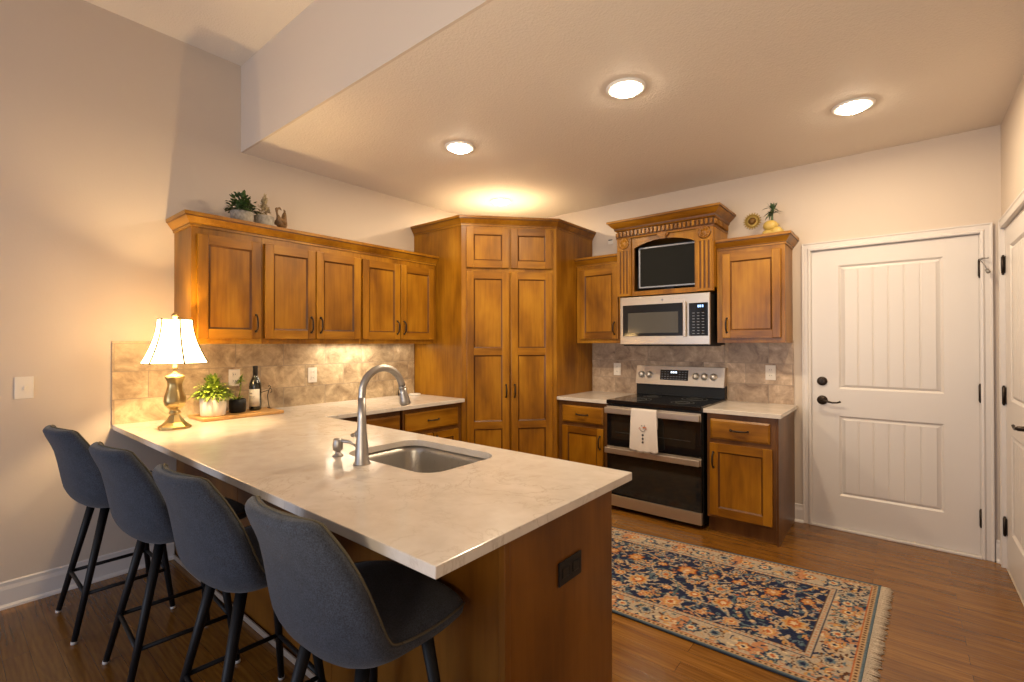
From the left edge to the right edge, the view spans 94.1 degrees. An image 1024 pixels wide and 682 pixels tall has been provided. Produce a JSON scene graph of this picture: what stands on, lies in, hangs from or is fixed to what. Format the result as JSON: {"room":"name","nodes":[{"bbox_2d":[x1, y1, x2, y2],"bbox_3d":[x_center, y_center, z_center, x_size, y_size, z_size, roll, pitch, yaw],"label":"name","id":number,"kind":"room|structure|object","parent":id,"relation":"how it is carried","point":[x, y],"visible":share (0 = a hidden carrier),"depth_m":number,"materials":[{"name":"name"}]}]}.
{"room":"kitchen","nodes":[
{"label":"kitchen","id":0,"kind":"room"},
{"bbox_2d":[84,0,313,65],"bbox_3d":[-1.978,-1.997,0.053,4.060,0.100,5.196,0,0,39],"label":"ceiling","id":1,"kind":"structure","parent":0,"point":[233,31],"depth_m":2.86,"materials":[{"name":"beige paint"}]},
{"bbox_2d":[0,0,456,581],"bbox_3d":[-2.666,-0.338,2.500,0.120,3.420,8.120,0,0,39],"label":"wall","id":2,"kind":"structure","parent":0,"point":[113,126],"depth_m":2.73,"materials":[{"name":"beige paint"}]},
{"bbox_2d":[14,376,33,398],"bbox_3d":[-2.567,0.246,2.510,0.014,0.116,0.072,0,0,39],"label":"light switch","id":3,"kind":"object","parent":2,"relation":"attached to","point":[23,386],"visible":1,"depth_m":2.51,"materials":[{"name":"beige plastic"}]},
{"bbox_2d":[0,542,173,610],"bbox_3d":[-3.656,1.300,1.160,0.030,0.134,4.800,0,0,39],"label":"baseboard","id":4,"kind":"structure","parent":2,"relation":"attached to","point":[39,585],"depth_m":2.59,"materials":[{"name":"grey paint"}]},
{"bbox_2d":[174,226,261,343],"bbox_3d":[-1.881,-0.339,3.076,0.364,0.716,0.405,0,0,39],"label":"upper cabinet","id":5,"kind":"object","parent":2,"relation":"attached to","point":[218,274],"visible":0.94,"depth_m":2.96,"materials":[{"name":"brown wood"}]},
{"bbox_2d":[166,209,438,265],"bbox_3d":[-1.419,-0.723,3.649,0.355,0.080,1.968,0,0,39],"label":"crown molding","id":6,"kind":"structure","parent":5,"relation":"attached to","point":[185,218],"depth_m":3.25,"materials":[{"name":"brown wood"}]},
{"bbox_2d":[223,190,260,221],"bbox_3d":[-1.796,-0.861,3.167,0.222,0.267,0.211,0,0,3],"label":"potted plant","id":7,"kind":"object","parent":6,"relation":"on","point":[240,211],"visible":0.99,"depth_m":3.12,"materials":[{"name":"green plant"}]},
{"bbox_2d":[254,193,273,225],"bbox_3d":[-1.701,-0.871,3.273,0.125,0.287,0.125,0,0,39],"label":"dried arrangement","id":8,"kind":"object","parent":6,"relation":"on","point":[261,218],"visible":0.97,"depth_m":3.25,"materials":[{"name":"beige plant"}]},
{"bbox_2d":[274,207,286,227],"bbox_3d":[-1.615,-0.830,3.336,0.084,0.208,0.127,0,0,-29],"label":"bird figurine","id":9,"kind":"object","parent":6,"relation":"on","point":[280,221],"visible":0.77,"depth_m":3.31,"materials":[{"name":"brown ceramic"}]},
{"bbox_2d":[112,341,413,424],"bbox_3d":[-1.635,0.248,3.652,0.011,0.490,2.228,0,0,39],"label":"tiled wall","id":10,"kind":"structure","parent":2,"relation":"attached to","point":[138,390],"depth_m":3.47,"materials":[{"name":"tile"}]},
{"bbox_2d":[229,369,239,385],"bbox_3d":[-1.916,0.253,3.293,0.008,0.116,0.072,0,0,39],"label":"wall outlet","id":11,"kind":"object","parent":10,"relation":"attached to","point":[234,374],"visible":0.9,"depth_m":3.29,"materials":[{"name":"beige plastic"}]},
{"bbox_2d":[232,372,236,382],"bbox_3d":[-1.914,0.253,3.292,0.004,0.072,0.030,0,0,39],"label":"receptacle","id":12,"kind":"object","parent":11,"relation":"attached to","point":[234,374],"depth_m":3.29,"materials":[{"name":"beige plastic"}]},
{"bbox_2d":[308,367,316,382],"bbox_3d":[-1.559,0.266,3.728,0.008,0.116,0.072,0,0,39],"label":"wall outlet","id":13,"kind":"object","parent":10,"relation":"attached to","point":[312,372],"visible":1,"depth_m":3.73,"materials":[{"name":"beige plastic"}]},
{"bbox_2d":[311,370,314,379],"bbox_3d":[-1.558,0.266,3.727,0.004,0.072,0.030,0,0,39],"label":"receptacle","id":14,"kind":"object","parent":13,"relation":"attached to","point":[312,371],"depth_m":3.73,"materials":[{"name":"beige plastic"}]},
{"bbox_2d":[262,238,360,343],"bbox_3d":[-1.517,-0.337,3.520,0.364,0.716,0.740,0,0,39],"label":"upper cabinet","id":15,"kind":"object","parent":2,"relation":"attached to","point":[311,294],"visible":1,"depth_m":3.38,"materials":[{"name":"brown wood"}]},
{"bbox_2d":[360,254,435,343],"bbox_3d":[-1.036,-0.335,4.107,0.364,0.716,0.773,0,0,39],"label":"upper cabinet","id":16,"kind":"object","parent":2,"relation":"attached to","point":[398,297],"visible":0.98,"depth_m":3.97,"materials":[{"name":"brown wood"}]},
{"bbox_2d":[241,0,492,152],"bbox_3d":[-0.327,-1.694,2.068,4.060,0.722,0.015,0,0,39],"label":"wall","id":17,"kind":"structure","parent":0,"point":[331,46],"depth_m":2.63,"materials":[{"name":"beige paint"}]},
{"bbox_2d":[0,505,1023,681],"bbox_3d":[-1.083,1.412,1.121,4.060,0.100,8.000,0,0,39],"label":"floor","id":18,"kind":"structure","parent":0,"point":[953,618],"depth_m":2.25,"materials":[{"name":"brown wood"}]},
{"bbox_2d":[43,425,175,644],"bbox_3d":[-2.020,0.887,2.422,0.502,0.970,0.514,0,0,39],"label":"bar stool","id":19,"kind":"object","parent":18,"relation":"on","point":[81,478],"visible":0.58,"depth_m":2.23,"materials":[{"name":"grey fabric"}]},
{"bbox_2d":[89,441,246,681],"bbox_3d":[-1.437,0.884,2.013,0.507,0.970,0.518,0,0,42],"label":"bar stool","id":20,"kind":"object","parent":18,"relation":"on","point":[138,507],"visible":0.66,"depth_m":1.82,"materials":[{"name":"grey fabric"}]},
{"bbox_2d":[152,463,325,681],"bbox_3d":[-0.914,0.881,1.646,0.502,0.970,0.514,0,0,42],"label":"bar stool","id":21,"kind":"object","parent":18,"relation":"on","point":[211,541],"visible":0.66,"depth_m":1.45,"materials":[{"name":"grey fabric"}]},
{"bbox_2d":[245,495,464,681],"bbox_3d":[-0.428,0.878,1.300,0.489,0.970,0.505,0,0,39],"label":"bar stool","id":22,"kind":"object","parent":18,"relation":"on","point":[362,616],"visible":1,"depth_m":1.11,"materials":[{"name":"grey fabric"}]},
{"bbox_2d":[341,411,399,429],"bbox_3d":[-1.275,0.949,3.538,0.677,0.851,0.658,0,0,39],"label":"base cabinet","id":23,"kind":"object","parent":18,"relation":"on","point":[391,420],"visible":0.04,"depth_m":3.49,"materials":[{"name":"brown wood"}]},
{"bbox_2d":[173,459,611,681],"bbox_3d":[-0.885,0.943,2.385,2.739,0.850,0.620,0,0,39],"label":"base cabinet","id":24,"kind":"object","parent":18,"relation":"on","point":[515,623],"visible":0.28,"depth_m":1.47,"materials":[{"name":"brown wood"}]},
{"bbox_2d":[113,394,631,578],"bbox_3d":[-0.542,0.501,2.759,2.806,0.029,2.226,0,0,39],"label":"countertop","id":25,"kind":"structure","parent":24,"relation":"on","point":[435,524],"depth_m":1.67,"materials":[{"name":"beige stone"}]},
{"bbox_2d":[140,312,207,430],"bbox_3d":[-1.894,0.164,2.681,0.324,0.650,0.309,0,0,39],"label":"table lamp","id":26,"kind":"object","parent":25,"relation":"on","point":[174,341],"visible":1,"depth_m":2.63,"materials":[{"name":"gold metal"}]},
{"bbox_2d":[188,407,283,421],"bbox_3d":[-1.807,0.480,3.141,0.270,0.020,0.484,0,0,39],"label":"serving board","id":27,"kind":"object","parent":25,"relation":"on","point":[264,410],"visible":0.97,"depth_m":3.05,"materials":[{"name":"brown wood"}]},
{"bbox_2d":[187,373,235,416],"bbox_3d":[-1.873,0.334,3.002,0.252,0.270,0.261,0,0,-12],"label":"potted plant","id":28,"kind":"object","parent":27,"relation":"on","point":[214,405],"visible":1,"depth_m":2.96,"materials":[{"name":"green plant"}]},
{"bbox_2d":[229,374,247,412],"bbox_3d":[-1.805,0.345,3.155,0.106,0.250,0.122,0,0,18],"label":"potted plant","id":29,"kind":"object","parent":27,"relation":"on","point":[236,405],"visible":0.99,"depth_m":3.12,"materials":[{"name":"green plant"}]},
{"bbox_2d":[249,366,261,410],"bbox_3d":[-1.753,0.320,3.255,0.077,0.301,0.079,0,0,39],"label":"wine bottle","id":30,"kind":"object","parent":27,"relation":"on","point":[255,387],"visible":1,"depth_m":3.23,"materials":[{"name":"black glass"}]},
{"bbox_2d":[332,438,355,456],"bbox_3d":[-0.704,0.446,1.995,0.106,0.074,0.044,0,0,21],"label":"soap dispenser","id":31,"kind":"object","parent":25,"relation":"on","point":[337,442],"visible":0.98,"depth_m":1.99,"materials":[{"name":"silver metal"}]},
{"bbox_2d":[350,364,410,465],"bbox_3d":[-0.538,0.289,1.962,0.096,0.387,0.268,0,0,39],"label":"kitchen faucet","id":32,"kind":"object","parent":25,"relation":"on","point":[361,448],"visible":1,"depth_m":1.87,"materials":[{"name":"silver metal"}]},
{"bbox_2d":[369,446,485,472],"bbox_3d":[-0.394,0.613,2.041,0.620,0.194,0.449,0,0,39],"label":"sink","id":33,"kind":"object","parent":25,"relation":"in","point":[421,459],"visible":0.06,"depth_m":2.28,"materials":[{"name":"silver metal"}]},
{"bbox_2d":[558,550,580,587],"bbox_3d":[0.187,0.729,1.531,0.008,0.074,0.132,0,0,39],"label":"wall outlet","id":34,"kind":"object","parent":24,"relation":"attached to","point":[570,567],"visible":1,"depth_m":1.52,"materials":[{"name":"black plastic"}]},
{"bbox_2d":[562,558,579,578],"bbox_3d":[0.189,0.729,1.529,0.003,0.032,0.100,0,0,39],"label":"receptacle","id":35,"kind":"object","parent":34,"relation":"attached to","point":[571,567],"depth_m":1.53,"materials":[{"name":"black plastic"}]},
{"bbox_2d":[400,403,460,440],"bbox_3d":[-0.856,0.951,4.050,0.677,0.851,0.620,0,0,39],"label":"base cabinet","id":36,"kind":"object","parent":18,"relation":"on","point":[442,421],"visible":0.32,"depth_m":3.87,"materials":[{"name":"brown wood"}]},
{"bbox_2d":[411,215,595,458],"bbox_3d":[-0.059,0.149,4.604,1.238,2.456,1.314,0,0,39],"label":"pantry","id":37,"kind":"object","parent":18,"relation":"on","point":[506,345],"visible":0.81,"depth_m":4.19,"materials":[{"name":"brown wood"}]},
{"bbox_2d":[559,400,607,467],"bbox_3d":[0.786,0.949,4.322,0.495,0.851,0.652,0,0,39],"label":"base cabinet","id":38,"kind":"object","parent":18,"relation":"on","point":[582,425],"visible":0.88,"depth_m":4.10,"materials":[{"name":"brown wood"}]},
{"bbox_2d":[557,391,632,403],"bbox_3d":[0.792,0.507,4.331,0.498,0.029,0.636,0,0,39],"label":"countertop","id":39,"kind":"structure","parent":38,"relation":"on","point":[590,396],"depth_m":4.23,"materials":[{"name":"beige stone"}]},
{"bbox_2d":[604,365,726,526],"bbox_3d":[1.260,0.796,3.904,0.762,1.150,0.698,0,0,39],"label":"range","id":40,"kind":"object","parent":18,"relation":"on","point":[671,483],"visible":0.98,"depth_m":3.68,"materials":[{"name":"black metal"}]},
{"bbox_2d":[629,408,657,453],"bbox_3d":[1.012,0.689,3.651,0.232,0.332,0.044,0,0,39],"label":"dish towel","id":41,"kind":"object","parent":40,"relation":"hanging from","point":[643,422],"visible":1,"depth_m":3.64,"materials":[{"name":"fabric"}]},
{"bbox_2d":[604,404,702,512],"bbox_3d":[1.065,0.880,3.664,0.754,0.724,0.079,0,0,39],"label":"oven","id":42,"kind":"object","parent":40,"relation":"in","point":[671,478],"depth_m":3.60,"materials":[{"name":"grey"}]},
{"bbox_2d":[606,394,725,411],"bbox_3d":[1.262,0.494,3.908,0.762,0.034,0.615,0,0,39],"label":"cooktop","id":43,"kind":"object","parent":40,"relation":"in","point":[659,402],"depth_m":3.81,"materials":[{"name":"black glass"}]},
{"bbox_2d":[707,411,794,546],"bbox_3d":[1.765,0.943,3.520,0.459,0.851,0.652,0,0,39],"label":"base cabinet","id":44,"kind":"object","parent":18,"relation":"on","point":[751,460],"visible":0.97,"depth_m":3.30,"materials":[{"name":"brown wood"}]},
{"bbox_2d":[703,400,796,418],"bbox_3d":[1.771,0.501,3.530,0.498,0.029,0.636,0,0,39],"label":"countertop","id":45,"kind":"structure","parent":44,"relation":"on","point":[729,407],"depth_m":3.42,"materials":[{"name":"beige stone"}]},
{"bbox_2d":[612,527,893,681],"bbox_3d":[0.844,1.361,2.852,2.267,0.011,1.140,0,0,38],"label":"rug","id":46,"kind":"object","parent":18,"relation":"on","point":[798,624],"visible":0.62,"depth_m":2.44,"materials":[{"name":"fabric"}]},
{"bbox_2d":[244,0,1023,217],"bbox_3d":[0.600,-1.339,3.197,4.060,0.020,2.909,0,0,39],"label":"ceiling","id":47,"kind":"structure","parent":0,"point":[735,89],"depth_m":2.60,"materials":[{"name":"beige paint"}]},
{"bbox_2d":[445,141,474,153],"bbox_3d":[-0.356,-1.312,3.263,0.208,0.029,0.208,0,0,39],"label":"recessed light","id":48,"kind":"object","parent":47,"relation":"in","point":[457,147],"visible":1,"depth_m":3.23,"materials":[{"name":"white"}]},
{"bbox_2d":[490,198,511,204],"bbox_3d":[-0.104,-1.306,4.502,0.208,0.029,0.208,0,0,39],"label":"recessed light","id":49,"kind":"object","parent":47,"relation":"in","point":[497,201],"visible":1,"depth_m":4.46,"materials":[{"name":"white"}]},
{"bbox_2d":[606,77,645,98],"bbox_3d":[0.600,-1.317,2.513,0.208,0.029,0.208,0,0,39],"label":"recessed light","id":50,"kind":"object","parent":47,"relation":"in","point":[628,87],"visible":1,"depth_m":2.48,"materials":[{"name":"white"}]},
{"bbox_2d":[831,97,875,115],"bbox_3d":[1.937,-1.319,2.708,0.208,0.029,0.208,0,0,39],"label":"recessed light","id":51,"kind":"object","parent":47,"relation":"in","point":[860,104],"visible":1,"depth_m":2.68,"materials":[{"name":"white"}]},
{"bbox_2d":[548,125,1000,560],"bbox_3d":[1.532,0.023,4.232,4.180,2.698,0.120,0,0,39],"label":"wall","id":52,"kind":"structure","parent":0,"point":[953,180],"depth_m":3.39,"materials":[{"name":"beige paint"}]},
{"bbox_2d":[574,253,620,342],"bbox_3d":[0.869,-0.376,4.466,0.456,0.792,0.353,0,0,39],"label":"upper cabinet","id":53,"kind":"object","parent":52,"relation":"attached to","point":[598,303],"visible":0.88,"depth_m":4.36,"materials":[{"name":"brown wood"}]},
{"bbox_2d":[606,202,735,297],"bbox_3d":[1.329,-0.710,4.028,0.942,0.648,0.451,0,0,39],"label":"upper cabinet","id":54,"kind":"object","parent":52,"relation":"attached to","point":[708,223],"visible":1,"depth_m":3.86,"materials":[{"name":"brown wood"}]},
{"bbox_2d":[639,241,694,288],"bbox_3d":[1.317,-0.609,3.983,0.510,0.384,0.120,0,0,36],"label":"television","id":55,"kind":"object","parent":54,"relation":"in","point":[669,266],"visible":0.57,"depth_m":3.96,"materials":[{"name":"silver metal"}]},
{"bbox_2d":[620,292,724,345],"bbox_3d":[1.343,-0.166,4.031,0.750,0.415,0.425,0,0,39],"label":"microwave","id":56,"kind":"object","parent":52,"relation":"attached to","point":[690,319],"visible":0.98,"depth_m":3.84,"materials":[{"name":"silver metal"}]},
{"bbox_2d":[592,340,793,404],"bbox_3d":[1.477,0.245,4.192,1.743,0.490,0.011,0,0,39],"label":"tiled wall","id":57,"kind":"structure","parent":52,"relation":"attached to","point":[745,363],"depth_m":3.96,"materials":[{"name":"tile"}]},
{"bbox_2d":[614,363,620,374],"bbox_3d":[1.007,0.269,4.564,0.072,0.116,0.008,0,0,39],"label":"wall outlet","id":58,"kind":"object","parent":57,"relation":"attached to","point":[617,366],"visible":1,"depth_m":4.56,"materials":[{"name":"beige plastic"}]},
{"bbox_2d":[765,365,775,379],"bbox_3d":[2.023,0.248,3.732,0.072,0.116,0.008,0,0,39],"label":"wall outlet","id":59,"kind":"object","parent":57,"relation":"attached to","point":[770,370],"visible":1,"depth_m":3.73,"materials":[{"name":"beige plastic"}]},
{"bbox_2d":[768,368,772,376],"bbox_3d":[2.021,0.248,3.730,0.030,0.072,0.004,0,0,39],"label":"receptacle","id":60,"kind":"object","parent":59,"relation":"attached to","point":[770,370],"depth_m":3.73,"materials":[{"name":"beige plastic"}]},
{"bbox_2d":[743,213,760,229],"bbox_3d":[1.922,-0.961,3.820,0.140,0.140,0.025,0,0,39],"label":"plaque","id":61,"kind":"object","parent":52,"relation":"attached to","point":[751,221],"visible":1,"depth_m":3.82,"materials":[{"name":"gold metal"}]},
{"bbox_2d":[715,230,798,342],"bbox_3d":[1.872,-0.383,3.645,0.512,0.792,0.353,0,0,39],"label":"upper cabinet","id":62,"kind":"object","parent":52,"relation":"attached to","point":[755,286],"visible":1,"depth_m":3.54,"materials":[{"name":"brown wood"}]},
{"bbox_2d":[762,203,783,233],"bbox_3d":[1.954,-0.899,3.591,0.123,0.309,0.152,0,0,-24],"label":"ornament","id":63,"kind":"object","parent":62,"relation":"on","point":[770,226],"visible":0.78,"depth_m":3.58,"materials":[{"name":"yellow ceramic"}]},
{"bbox_2d":[811,522,981,559],"bbox_3d":[2.617,1.358,3.306,0.909,0.014,0.130,0,0,39],"label":"threshold","id":64,"kind":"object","parent":52,"relation":"attached to","point":[946,550],"depth_m":3.23,"materials":[{"name":"grey paint"}]},
{"bbox_2d":[795,503,1000,563],"bbox_3d":[2.576,1.298,3.276,1.124,0.134,0.030,0,0,39],"label":"baseboard","id":65,"kind":"structure","parent":52,"relation":"attached to","point":[798,507],"depth_m":3.60,"materials":[{"name":"grey paint"}]},
{"bbox_2d":[802,222,994,561],"bbox_3d":[2.619,0.316,3.316,1.021,2.098,0.120,0,0,39],"label":"trim","id":66,"kind":"structure","parent":52,"relation":"attached to","point":[984,231],"depth_m":3.00,"materials":[{"name":"grey paint"}]},
{"bbox_2d":[811,235,990,554],"bbox_3d":[2.603,0.340,3.258,0.946,2.018,0.108,0,0,39],"label":"door","id":67,"kind":"structure","parent":52,"relation":"in","point":[896,387],"depth_m":3.25,"materials":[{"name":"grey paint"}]},
{"bbox_2d":[1001,74,1023,605],"bbox_3d":[0.543,-0.308,-0.199,0.145,3.520,8.008,0,0,39],"label":"wall","id":68,"kind":"structure","parent":0,"point":[1012,125],"depth_m":2.62,"materials":[{"name":"beige paint"}]},
{"bbox_2d":[998,189,1023,568],"bbox_3d":[2.745,0.312,2.538,0.120,2.098,0.892,0,0,39],"label":"trim","id":69,"kind":"structure","parent":68,"relation":"attached to","point":[1017,206],"depth_m":2.87,"materials":[{"name":"grey paint"}]},
{"bbox_2d":[1001,209,1023,600],"bbox_3d":[2.714,0.336,2.570,0.089,2.018,0.782,0,0,39],"label":"door","id":70,"kind":"structure","parent":68,"relation":"in","point":[1012,263],"depth_m":2.64,"materials":[{"name":"grey paint"}]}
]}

